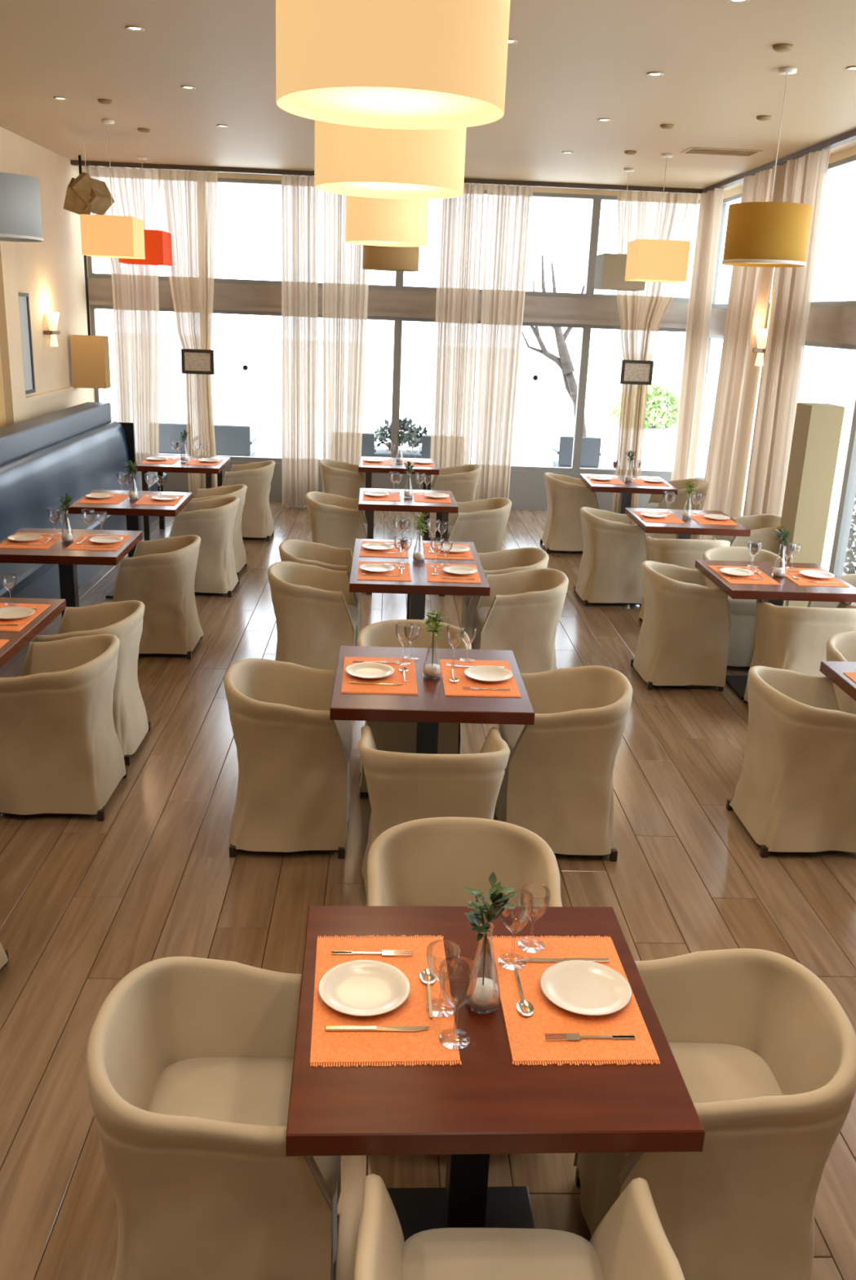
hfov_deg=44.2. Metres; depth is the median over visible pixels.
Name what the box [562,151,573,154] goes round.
recessed light
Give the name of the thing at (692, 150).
ceiling vent
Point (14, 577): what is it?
seat cushion
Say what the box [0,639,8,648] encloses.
placemat
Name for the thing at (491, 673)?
plate
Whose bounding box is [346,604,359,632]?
seat cushion
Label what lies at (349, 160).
pendant lamp
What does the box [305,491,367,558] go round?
slipcovered chair
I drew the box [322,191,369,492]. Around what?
sheer curtain
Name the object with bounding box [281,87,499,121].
diffuser
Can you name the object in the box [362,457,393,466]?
placemat
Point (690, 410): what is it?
sheer curtain
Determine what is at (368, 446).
chair
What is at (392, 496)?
placemat
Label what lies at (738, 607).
seat cushion
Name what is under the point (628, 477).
vase
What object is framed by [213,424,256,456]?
chair
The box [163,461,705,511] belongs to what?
wall
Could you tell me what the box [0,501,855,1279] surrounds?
floor
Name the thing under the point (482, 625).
seat cushion
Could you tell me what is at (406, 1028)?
knife
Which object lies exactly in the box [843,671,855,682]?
placemat
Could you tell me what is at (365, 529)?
seat cushion
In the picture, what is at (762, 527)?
slipcovered chair
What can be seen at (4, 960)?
slipcovered chair
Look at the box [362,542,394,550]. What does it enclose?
plate
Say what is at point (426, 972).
spoon
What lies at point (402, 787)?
slipcovered chair
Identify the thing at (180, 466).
dining table
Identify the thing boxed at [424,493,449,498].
plate
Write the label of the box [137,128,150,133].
sprinkler
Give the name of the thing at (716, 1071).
seat cushion
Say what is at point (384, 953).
fork
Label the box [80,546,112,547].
fork
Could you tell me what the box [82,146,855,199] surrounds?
trim
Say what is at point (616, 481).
placemat
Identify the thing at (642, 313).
curtain
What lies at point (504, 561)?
slipcovered chair
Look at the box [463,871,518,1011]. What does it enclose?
vase
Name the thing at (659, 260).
pendant lamp
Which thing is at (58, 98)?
recessed light
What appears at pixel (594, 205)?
window
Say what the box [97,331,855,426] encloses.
wall
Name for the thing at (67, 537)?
vase
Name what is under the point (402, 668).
spoon
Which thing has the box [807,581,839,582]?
fork
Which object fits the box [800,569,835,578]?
plate
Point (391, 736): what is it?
slipcovered chair
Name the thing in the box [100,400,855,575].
ground
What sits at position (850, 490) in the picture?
window
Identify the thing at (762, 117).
sprinkler
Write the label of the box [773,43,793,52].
sprinkler
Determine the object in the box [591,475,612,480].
plate
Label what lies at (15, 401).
trim
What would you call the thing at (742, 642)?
slipcovered chair
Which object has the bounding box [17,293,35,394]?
wall picture
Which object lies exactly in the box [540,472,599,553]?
slipcovered chair
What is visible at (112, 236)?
pendant lamp
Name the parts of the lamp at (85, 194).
cord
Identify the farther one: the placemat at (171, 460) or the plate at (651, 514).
the placemat at (171, 460)
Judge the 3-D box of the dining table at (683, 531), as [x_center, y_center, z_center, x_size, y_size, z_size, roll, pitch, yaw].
[2.031,-0.609,8.488,0.800,0.750,0.800,2,17,-2]
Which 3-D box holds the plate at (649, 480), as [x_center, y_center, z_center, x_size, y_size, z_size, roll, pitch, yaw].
[2.176,-1.536,10.186,0.208,0.020,0.208,2,17,-3]
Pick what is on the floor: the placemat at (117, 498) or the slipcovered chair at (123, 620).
the slipcovered chair at (123, 620)
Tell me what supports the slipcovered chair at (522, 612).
on the floor
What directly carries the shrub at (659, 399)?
on the ground
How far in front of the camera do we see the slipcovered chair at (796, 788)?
4.61 m
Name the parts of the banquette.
panel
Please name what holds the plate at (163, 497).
on the placemat at (146, 500)
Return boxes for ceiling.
[0,0,855,193]
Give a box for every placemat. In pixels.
[0,532,62,549]
[0,602,50,631]
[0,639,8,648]
[65,533,130,551]
[76,492,128,504]
[133,493,183,506]
[140,457,180,464]
[185,457,224,466]
[310,934,462,1067]
[341,656,418,695]
[357,560,411,581]
[359,541,408,558]
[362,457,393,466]
[362,490,400,501]
[403,459,435,466]
[413,492,452,502]
[422,542,474,559]
[426,563,481,583]
[439,658,521,697]
[487,935,660,1066]
[586,475,625,484]
[632,477,669,486]
[633,511,685,523]
[691,513,739,525]
[707,564,782,585]
[773,567,849,586]
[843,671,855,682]
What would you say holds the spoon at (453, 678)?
on the placemat at (451, 688)
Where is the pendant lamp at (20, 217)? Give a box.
[0,172,43,242]
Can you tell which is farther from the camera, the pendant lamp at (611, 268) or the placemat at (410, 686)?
the pendant lamp at (611, 268)
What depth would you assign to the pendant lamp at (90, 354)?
11.21 m
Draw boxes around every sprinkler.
[97,98,111,104]
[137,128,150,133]
[624,151,636,155]
[660,124,674,128]
[756,115,771,120]
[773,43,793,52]
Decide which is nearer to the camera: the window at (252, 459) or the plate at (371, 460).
the plate at (371, 460)
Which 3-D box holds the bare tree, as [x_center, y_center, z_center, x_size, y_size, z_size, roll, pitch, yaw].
[1.951,-4.119,15.932,1.207,3.163,0.360,2,17,-3]
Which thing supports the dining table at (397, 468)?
on the floor
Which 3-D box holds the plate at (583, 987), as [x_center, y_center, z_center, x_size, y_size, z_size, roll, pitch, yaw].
[0.360,0.800,2.412,0.208,0.020,0.208,2,17,-3]
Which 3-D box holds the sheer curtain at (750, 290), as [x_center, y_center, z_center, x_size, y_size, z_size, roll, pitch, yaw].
[2.991,-2.582,10.162,0.143,3.540,1.000,2,17,-3]
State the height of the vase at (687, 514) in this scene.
0.302 m
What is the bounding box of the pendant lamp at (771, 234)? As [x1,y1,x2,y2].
[722,66,813,267]
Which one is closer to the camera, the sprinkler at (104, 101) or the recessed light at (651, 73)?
the recessed light at (651, 73)
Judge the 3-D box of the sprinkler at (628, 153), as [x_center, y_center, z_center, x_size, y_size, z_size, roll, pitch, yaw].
[1.741,-4.189,9.070,0.100,0.022,0.100,2,17,-3]
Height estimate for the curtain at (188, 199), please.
3.540 m
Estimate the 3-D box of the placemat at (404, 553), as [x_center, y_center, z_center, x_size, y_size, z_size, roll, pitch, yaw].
[-0.282,-0.590,6.852,0.312,0.003,0.476,2,17,-2]
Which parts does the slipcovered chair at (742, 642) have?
frame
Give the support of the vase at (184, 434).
on the dining table at (180, 466)
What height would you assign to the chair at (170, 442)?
0.800 m
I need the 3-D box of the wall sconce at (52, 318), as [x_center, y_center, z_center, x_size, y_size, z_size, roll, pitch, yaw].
[-3.728,-3.086,10.484,0.136,0.325,0.260,2,17,-3]
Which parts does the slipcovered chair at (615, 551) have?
leg, frame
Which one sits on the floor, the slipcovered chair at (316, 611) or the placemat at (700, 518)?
the slipcovered chair at (316, 611)
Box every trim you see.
[0,240,78,426]
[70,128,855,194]
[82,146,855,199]
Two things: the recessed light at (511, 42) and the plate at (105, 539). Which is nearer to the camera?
the recessed light at (511, 42)
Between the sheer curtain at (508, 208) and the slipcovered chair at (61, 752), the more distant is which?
the sheer curtain at (508, 208)
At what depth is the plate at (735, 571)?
6.57 m
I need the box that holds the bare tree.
[521,254,586,436]
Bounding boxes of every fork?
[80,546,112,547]
[331,950,413,955]
[352,661,397,663]
[436,554,467,556]
[441,577,475,579]
[462,686,510,690]
[544,1033,635,1040]
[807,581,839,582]
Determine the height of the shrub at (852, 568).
1.337 m
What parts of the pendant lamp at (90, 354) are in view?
rod, lamp shade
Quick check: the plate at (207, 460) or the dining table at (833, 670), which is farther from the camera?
the plate at (207, 460)
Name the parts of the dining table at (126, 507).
plate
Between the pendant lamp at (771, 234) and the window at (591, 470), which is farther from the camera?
the window at (591, 470)
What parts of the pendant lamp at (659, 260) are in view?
lamp shade, cord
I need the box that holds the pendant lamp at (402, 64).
[275,0,510,129]
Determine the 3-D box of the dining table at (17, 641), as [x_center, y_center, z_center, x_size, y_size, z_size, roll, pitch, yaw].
[-2.259,0.329,4.904,0.800,0.750,1.300,2,17,-3]
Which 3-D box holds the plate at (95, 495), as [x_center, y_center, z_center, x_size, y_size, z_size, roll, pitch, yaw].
[-2.563,-1.118,8.221,0.208,0.020,0.208,2,17,-3]
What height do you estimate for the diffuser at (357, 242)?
0.006 m
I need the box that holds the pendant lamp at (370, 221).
[346,195,429,247]
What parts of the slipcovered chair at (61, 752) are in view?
frame, leg, leg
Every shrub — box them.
[365,416,428,449]
[603,382,679,429]
[835,494,855,574]
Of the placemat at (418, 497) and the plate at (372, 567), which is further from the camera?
the placemat at (418, 497)
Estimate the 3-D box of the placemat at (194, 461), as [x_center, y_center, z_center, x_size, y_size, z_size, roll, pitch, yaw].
[-2.188,-1.745,10.331,0.312,0.003,0.476,1,17,-3]
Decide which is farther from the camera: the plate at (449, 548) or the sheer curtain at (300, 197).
the sheer curtain at (300, 197)
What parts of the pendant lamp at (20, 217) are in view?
trim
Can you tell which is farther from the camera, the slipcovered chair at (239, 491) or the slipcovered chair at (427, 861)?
the slipcovered chair at (239, 491)
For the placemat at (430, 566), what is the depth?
6.22 m
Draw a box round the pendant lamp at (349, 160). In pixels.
[314,120,466,199]
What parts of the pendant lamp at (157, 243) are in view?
cord, lamp shade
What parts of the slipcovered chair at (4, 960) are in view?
leg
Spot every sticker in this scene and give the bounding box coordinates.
[242,364,248,370]
[533,375,537,380]
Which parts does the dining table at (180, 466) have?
leg, leg, leg, leg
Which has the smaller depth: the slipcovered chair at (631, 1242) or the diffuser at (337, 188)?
the slipcovered chair at (631, 1242)
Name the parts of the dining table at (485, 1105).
plate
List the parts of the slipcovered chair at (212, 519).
frame, leg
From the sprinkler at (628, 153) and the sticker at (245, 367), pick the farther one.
the sticker at (245, 367)
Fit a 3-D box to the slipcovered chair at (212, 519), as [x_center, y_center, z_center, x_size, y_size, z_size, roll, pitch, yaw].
[-1.797,-0.775,8.527,0.546,0.750,0.559,2,17,-2]
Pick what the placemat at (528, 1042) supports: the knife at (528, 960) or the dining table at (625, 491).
the knife at (528, 960)
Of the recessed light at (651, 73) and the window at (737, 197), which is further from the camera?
the window at (737, 197)
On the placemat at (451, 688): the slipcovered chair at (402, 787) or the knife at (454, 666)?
the knife at (454, 666)
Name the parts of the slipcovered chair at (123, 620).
leg, leg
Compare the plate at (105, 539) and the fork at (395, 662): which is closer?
the fork at (395, 662)
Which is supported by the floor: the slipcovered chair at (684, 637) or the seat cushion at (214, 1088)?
the slipcovered chair at (684, 637)
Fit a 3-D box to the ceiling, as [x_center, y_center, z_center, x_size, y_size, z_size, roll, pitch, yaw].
[0.031,-2.937,4.431,7.500,0.200,15.600,2,17,-3]
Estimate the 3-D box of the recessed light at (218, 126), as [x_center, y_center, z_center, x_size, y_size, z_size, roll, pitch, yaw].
[-1.672,-4.186,8.592,0.100,0.008,0.100,2,17,-3]
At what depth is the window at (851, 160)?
8.59 m
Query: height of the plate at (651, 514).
0.020 m
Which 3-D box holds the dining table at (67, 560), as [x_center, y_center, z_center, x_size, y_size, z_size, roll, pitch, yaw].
[-2.319,-0.268,6.823,0.800,0.750,0.800,1,17,-4]
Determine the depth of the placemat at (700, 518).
8.29 m
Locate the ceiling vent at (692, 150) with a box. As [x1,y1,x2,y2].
[681,146,763,156]
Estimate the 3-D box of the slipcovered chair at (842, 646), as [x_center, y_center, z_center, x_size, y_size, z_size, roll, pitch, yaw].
[2.276,0.386,5.309,0.563,0.750,0.548,2,17,-2]
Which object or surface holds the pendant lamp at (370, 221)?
hanging from the ceiling
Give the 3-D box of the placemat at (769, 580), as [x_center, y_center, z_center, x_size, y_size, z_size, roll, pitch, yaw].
[1.958,-0.405,6.548,0.312,0.003,0.476,1,17,-3]
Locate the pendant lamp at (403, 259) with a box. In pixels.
[362,244,419,271]
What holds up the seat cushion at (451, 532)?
on the slipcovered chair at (483, 522)
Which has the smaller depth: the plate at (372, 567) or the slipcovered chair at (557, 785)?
the slipcovered chair at (557, 785)
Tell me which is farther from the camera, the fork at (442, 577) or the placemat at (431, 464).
the placemat at (431, 464)
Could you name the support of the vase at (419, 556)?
on the dining table at (416, 589)
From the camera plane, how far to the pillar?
8.05 m
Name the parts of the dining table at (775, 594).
plate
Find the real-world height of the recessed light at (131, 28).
0.008 m
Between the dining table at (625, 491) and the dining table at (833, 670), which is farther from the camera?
the dining table at (625, 491)
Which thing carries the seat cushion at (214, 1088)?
on the slipcovered chair at (189, 1060)
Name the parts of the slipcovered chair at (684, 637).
leg, leg, frame, leg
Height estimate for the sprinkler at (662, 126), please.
0.022 m
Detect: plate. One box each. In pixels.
[0,606,34,619]
[7,533,42,542]
[85,493,113,498]
[88,535,123,543]
[146,456,168,461]
[151,494,178,501]
[198,458,219,462]
[318,960,410,1016]
[345,662,394,679]
[360,563,395,572]
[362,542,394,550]
[364,457,383,462]
[364,491,389,497]
[413,460,432,463]
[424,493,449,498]
[438,544,470,552]
[442,565,477,574]
[464,665,512,682]
[540,960,631,1015]
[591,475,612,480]
[640,511,667,518]
[642,478,664,482]
[703,514,730,519]
[720,567,754,576]
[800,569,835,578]
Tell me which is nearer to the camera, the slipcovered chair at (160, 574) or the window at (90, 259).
the slipcovered chair at (160, 574)
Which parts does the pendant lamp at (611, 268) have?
lamp shade, cord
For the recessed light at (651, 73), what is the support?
in the ceiling
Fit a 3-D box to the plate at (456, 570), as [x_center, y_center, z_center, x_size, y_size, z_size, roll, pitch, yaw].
[0.190,-0.411,6.297,0.208,0.020,0.208,2,17,-3]
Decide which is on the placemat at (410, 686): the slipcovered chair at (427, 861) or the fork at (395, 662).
the fork at (395, 662)
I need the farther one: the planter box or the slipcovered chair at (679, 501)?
the planter box
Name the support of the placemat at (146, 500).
on the dining table at (126, 507)
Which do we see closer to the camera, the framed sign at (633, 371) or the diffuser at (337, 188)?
the diffuser at (337, 188)
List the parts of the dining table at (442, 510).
leg, leg, leg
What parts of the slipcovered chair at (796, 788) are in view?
leg, leg, frame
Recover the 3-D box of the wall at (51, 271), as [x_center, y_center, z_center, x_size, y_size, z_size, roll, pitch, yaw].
[-3.687,-1.210,4.835,0.200,3.620,15.600,2,17,-3]
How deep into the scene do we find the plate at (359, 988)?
2.39 m
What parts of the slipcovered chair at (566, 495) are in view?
frame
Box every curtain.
[81,165,159,472]
[157,168,217,498]
[281,174,318,505]
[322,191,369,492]
[430,183,484,483]
[474,184,533,500]
[612,190,699,513]
[671,187,724,480]
[700,164,783,539]
[744,149,831,516]
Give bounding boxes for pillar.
[777,402,845,607]
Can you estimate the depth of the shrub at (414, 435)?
14.14 m
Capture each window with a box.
[87,190,855,515]
[87,213,187,456]
[213,177,399,463]
[576,195,700,475]
[695,192,770,476]
[804,155,855,572]
[831,414,855,576]
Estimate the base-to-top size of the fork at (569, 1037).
0.004 m
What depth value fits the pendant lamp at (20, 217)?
6.73 m
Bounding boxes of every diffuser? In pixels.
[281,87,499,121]
[320,182,456,194]
[355,240,417,244]
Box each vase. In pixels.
[56,493,74,542]
[123,460,138,498]
[177,429,189,461]
[395,432,406,462]
[404,461,414,497]
[413,513,428,560]
[422,608,447,677]
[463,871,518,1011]
[624,450,635,480]
[682,481,696,518]
[773,527,794,576]
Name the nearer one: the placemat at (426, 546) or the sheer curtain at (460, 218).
the placemat at (426, 546)
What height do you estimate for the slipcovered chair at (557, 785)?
0.750 m
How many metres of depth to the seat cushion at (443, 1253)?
2.04 m
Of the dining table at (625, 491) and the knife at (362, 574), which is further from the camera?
the dining table at (625, 491)
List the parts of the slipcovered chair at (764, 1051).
leg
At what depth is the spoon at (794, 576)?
6.53 m
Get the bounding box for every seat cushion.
[0,471,167,597]
[146,1057,341,1199]
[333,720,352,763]
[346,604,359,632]
[355,592,360,604]
[363,522,367,533]
[386,721,443,723]
[402,1227,604,1279]
[447,525,453,541]
[463,595,471,608]
[474,606,490,635]
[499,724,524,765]
[605,1042,783,1175]
[647,502,660,508]
[728,595,764,616]
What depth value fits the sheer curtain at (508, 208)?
11.78 m
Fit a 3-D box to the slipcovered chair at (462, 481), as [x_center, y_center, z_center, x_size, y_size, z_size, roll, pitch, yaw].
[0.267,-1.437,10.932,0.546,0.750,0.559,2,17,-2]
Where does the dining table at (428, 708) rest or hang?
on the floor
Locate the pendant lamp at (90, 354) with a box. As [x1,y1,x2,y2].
[70,155,111,388]
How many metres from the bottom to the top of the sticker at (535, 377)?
0.058 m
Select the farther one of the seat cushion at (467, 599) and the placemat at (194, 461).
the placemat at (194, 461)
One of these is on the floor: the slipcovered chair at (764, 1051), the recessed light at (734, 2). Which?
the slipcovered chair at (764, 1051)
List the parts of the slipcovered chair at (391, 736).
leg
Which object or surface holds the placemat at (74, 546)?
on the dining table at (67, 560)
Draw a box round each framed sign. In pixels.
[181,348,214,374]
[620,360,653,385]
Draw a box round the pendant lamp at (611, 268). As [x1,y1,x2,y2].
[593,168,645,290]
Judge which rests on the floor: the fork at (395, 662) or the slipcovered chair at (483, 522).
the slipcovered chair at (483, 522)
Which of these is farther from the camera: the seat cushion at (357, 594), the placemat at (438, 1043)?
the seat cushion at (357, 594)
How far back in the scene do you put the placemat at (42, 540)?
6.62 m
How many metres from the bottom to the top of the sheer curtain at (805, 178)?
3.540 m
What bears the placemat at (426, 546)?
on the dining table at (416, 589)
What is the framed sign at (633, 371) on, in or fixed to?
attached to the curtain at (642, 313)
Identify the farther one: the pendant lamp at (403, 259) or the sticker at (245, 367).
the sticker at (245, 367)
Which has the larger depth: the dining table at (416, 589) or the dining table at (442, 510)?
the dining table at (442, 510)
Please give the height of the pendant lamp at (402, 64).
0.885 m
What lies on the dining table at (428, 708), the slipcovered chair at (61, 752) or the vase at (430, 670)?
the vase at (430, 670)
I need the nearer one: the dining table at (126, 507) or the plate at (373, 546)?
the plate at (373, 546)
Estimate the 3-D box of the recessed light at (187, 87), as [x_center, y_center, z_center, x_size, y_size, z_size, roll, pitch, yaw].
[-1.619,-3.725,7.113,0.100,0.008,0.100,2,17,-3]
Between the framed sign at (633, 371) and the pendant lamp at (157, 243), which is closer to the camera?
the pendant lamp at (157, 243)
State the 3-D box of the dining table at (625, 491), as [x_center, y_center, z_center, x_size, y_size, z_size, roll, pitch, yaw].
[1.911,-1.175,10.298,0.800,0.750,0.800,2,17,-1]
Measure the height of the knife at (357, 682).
0.005 m
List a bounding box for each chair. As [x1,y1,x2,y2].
[0,634,127,821]
[0,942,8,968]
[32,600,151,765]
[85,956,341,1279]
[112,534,204,659]
[159,422,187,454]
[168,496,239,597]
[183,484,247,577]
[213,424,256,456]
[222,460,275,541]
[223,657,352,858]
[267,560,359,670]
[278,539,360,635]
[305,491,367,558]
[319,458,371,512]
[354,1173,685,1279]
[356,619,471,797]
[358,724,510,900]
[361,432,376,457]
[367,817,562,906]
[418,435,431,458]
[428,464,481,541]
[447,497,511,553]
[461,546,549,648]
[472,568,568,673]
[494,665,632,861]
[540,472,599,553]
[551,435,601,468]
[573,506,647,607]
[573,948,855,1279]
[631,560,731,691]
[639,536,730,620]
[644,478,709,539]
[702,546,789,667]
[712,514,782,555]
[726,666,855,857]
[743,600,855,702]
[807,573,855,608]
[826,631,855,714]
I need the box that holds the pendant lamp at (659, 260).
[625,153,690,282]
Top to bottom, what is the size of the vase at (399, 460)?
0.306 m
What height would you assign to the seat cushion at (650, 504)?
0.111 m
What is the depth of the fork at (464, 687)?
4.35 m
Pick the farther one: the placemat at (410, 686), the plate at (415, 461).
the plate at (415, 461)
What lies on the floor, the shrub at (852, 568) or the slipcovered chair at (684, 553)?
the slipcovered chair at (684, 553)
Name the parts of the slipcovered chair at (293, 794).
leg, frame, leg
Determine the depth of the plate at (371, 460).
10.83 m
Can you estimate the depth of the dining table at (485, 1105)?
2.14 m
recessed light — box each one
[53,96,67,100]
[125,25,144,31]
[180,85,195,89]
[216,124,229,127]
[508,38,518,44]
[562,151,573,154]
[597,118,611,121]
[647,71,664,76]
[727,0,750,4]
[846,66,855,71]
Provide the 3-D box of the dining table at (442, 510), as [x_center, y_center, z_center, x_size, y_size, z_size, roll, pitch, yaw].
[-0.190,-0.840,8.944,0.800,0.750,0.800,1,17,-3]
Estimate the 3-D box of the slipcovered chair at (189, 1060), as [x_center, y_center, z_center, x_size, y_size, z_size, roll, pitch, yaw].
[-0.467,1.175,2.408,0.548,0.750,0.563,2,17,-2]
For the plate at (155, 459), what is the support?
on the placemat at (171, 460)
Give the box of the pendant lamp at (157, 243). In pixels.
[118,155,172,266]
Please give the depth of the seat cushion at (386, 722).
4.93 m
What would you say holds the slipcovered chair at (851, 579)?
on the floor
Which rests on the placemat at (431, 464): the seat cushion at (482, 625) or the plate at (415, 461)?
the plate at (415, 461)
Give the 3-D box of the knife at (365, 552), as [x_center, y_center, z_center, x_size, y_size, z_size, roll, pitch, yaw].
[-0.291,-0.558,6.730,0.225,0.005,0.015,2,17,-2]
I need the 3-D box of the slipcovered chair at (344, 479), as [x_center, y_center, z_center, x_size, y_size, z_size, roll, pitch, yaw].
[-0.858,-1.468,10.883,0.547,0.750,0.564,2,17,-2]
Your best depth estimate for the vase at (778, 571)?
6.50 m
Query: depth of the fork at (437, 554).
6.72 m
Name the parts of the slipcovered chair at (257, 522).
frame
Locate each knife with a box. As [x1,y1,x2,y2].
[4,542,41,544]
[324,1026,430,1031]
[349,681,403,684]
[362,573,400,576]
[364,551,399,553]
[453,666,504,667]
[516,958,609,962]
[729,577,765,579]
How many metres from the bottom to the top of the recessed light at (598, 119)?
0.008 m
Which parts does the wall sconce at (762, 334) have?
glass, glass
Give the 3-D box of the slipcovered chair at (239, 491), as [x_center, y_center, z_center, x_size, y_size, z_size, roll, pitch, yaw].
[-1.838,-0.961,9.120,0.548,0.750,0.563,2,17,-2]
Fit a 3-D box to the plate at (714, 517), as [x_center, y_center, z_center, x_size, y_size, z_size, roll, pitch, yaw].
[2.296,-0.972,8.380,0.208,0.020,0.208,2,17,-3]
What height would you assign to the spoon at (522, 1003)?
0.006 m
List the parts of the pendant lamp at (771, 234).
trim, lamp shade, cord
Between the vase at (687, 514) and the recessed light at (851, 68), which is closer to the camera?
the recessed light at (851, 68)
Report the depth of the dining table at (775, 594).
6.31 m
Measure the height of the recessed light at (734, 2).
0.008 m
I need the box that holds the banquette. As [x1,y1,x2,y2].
[0,401,167,599]
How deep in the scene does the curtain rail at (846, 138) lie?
11.18 m
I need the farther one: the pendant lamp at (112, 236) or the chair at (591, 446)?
the chair at (591, 446)
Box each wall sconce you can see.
[43,311,60,346]
[752,328,768,365]
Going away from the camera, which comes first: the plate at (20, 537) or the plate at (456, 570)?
the plate at (456, 570)
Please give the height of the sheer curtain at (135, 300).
3.540 m
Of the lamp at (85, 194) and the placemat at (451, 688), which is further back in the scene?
the lamp at (85, 194)
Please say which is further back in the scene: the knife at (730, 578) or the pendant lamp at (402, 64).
the knife at (730, 578)
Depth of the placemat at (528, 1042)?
2.33 m
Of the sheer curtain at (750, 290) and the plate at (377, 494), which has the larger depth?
the sheer curtain at (750, 290)
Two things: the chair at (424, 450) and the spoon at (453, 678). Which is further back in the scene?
the chair at (424, 450)
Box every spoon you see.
[399,666,408,681]
[419,968,435,1017]
[449,668,458,682]
[514,968,533,1016]
[787,571,799,578]
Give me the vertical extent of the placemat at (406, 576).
0.003 m
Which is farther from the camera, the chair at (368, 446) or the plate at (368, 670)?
the chair at (368, 446)
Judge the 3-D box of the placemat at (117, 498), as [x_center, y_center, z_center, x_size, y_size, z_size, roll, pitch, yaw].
[-2.521,-1.106,8.227,0.312,0.004,0.476,1,17,-3]
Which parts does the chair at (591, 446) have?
armrest, seat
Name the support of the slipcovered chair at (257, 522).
on the floor
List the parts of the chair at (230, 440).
seat, armrest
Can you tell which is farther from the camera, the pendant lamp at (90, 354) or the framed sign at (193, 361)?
the framed sign at (193, 361)
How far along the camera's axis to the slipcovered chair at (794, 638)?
5.97 m
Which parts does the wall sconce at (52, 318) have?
glass, glass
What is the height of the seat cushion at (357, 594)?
0.111 m
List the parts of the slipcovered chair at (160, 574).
frame, leg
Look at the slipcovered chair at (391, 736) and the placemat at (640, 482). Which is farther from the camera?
the placemat at (640, 482)
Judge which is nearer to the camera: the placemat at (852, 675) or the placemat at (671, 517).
the placemat at (852, 675)
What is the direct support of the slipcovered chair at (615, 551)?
on the floor
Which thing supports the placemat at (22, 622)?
on the dining table at (17, 641)
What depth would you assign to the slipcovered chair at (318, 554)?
7.15 m
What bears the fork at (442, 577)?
on the placemat at (430, 566)
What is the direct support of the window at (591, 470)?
in the wall at (527, 489)
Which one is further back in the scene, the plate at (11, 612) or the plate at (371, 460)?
the plate at (371, 460)
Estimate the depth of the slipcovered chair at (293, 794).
4.41 m
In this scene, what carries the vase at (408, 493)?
on the dining table at (442, 510)
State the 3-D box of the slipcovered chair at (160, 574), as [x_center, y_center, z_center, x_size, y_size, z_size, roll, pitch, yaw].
[-1.783,-0.307,7.018,0.547,0.750,0.565,1,17,-3]
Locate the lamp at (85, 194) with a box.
[62,140,114,214]
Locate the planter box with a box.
[374,448,421,458]
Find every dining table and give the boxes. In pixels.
[0,528,142,617]
[0,597,66,668]
[66,489,192,598]
[133,454,230,540]
[285,906,705,1241]
[329,645,534,754]
[349,538,490,619]
[358,456,439,540]
[358,488,458,596]
[580,473,678,514]
[625,507,751,539]
[695,560,855,700]
[819,661,855,701]
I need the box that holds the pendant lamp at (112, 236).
[80,119,145,259]
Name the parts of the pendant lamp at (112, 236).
cord, lamp shade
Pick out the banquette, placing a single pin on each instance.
(77, 451)
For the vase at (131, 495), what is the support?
on the dining table at (126, 507)
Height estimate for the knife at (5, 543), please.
0.005 m
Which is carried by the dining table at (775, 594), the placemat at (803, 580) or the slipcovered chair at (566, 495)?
the placemat at (803, 580)
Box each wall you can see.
[0,126,95,427]
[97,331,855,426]
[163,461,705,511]

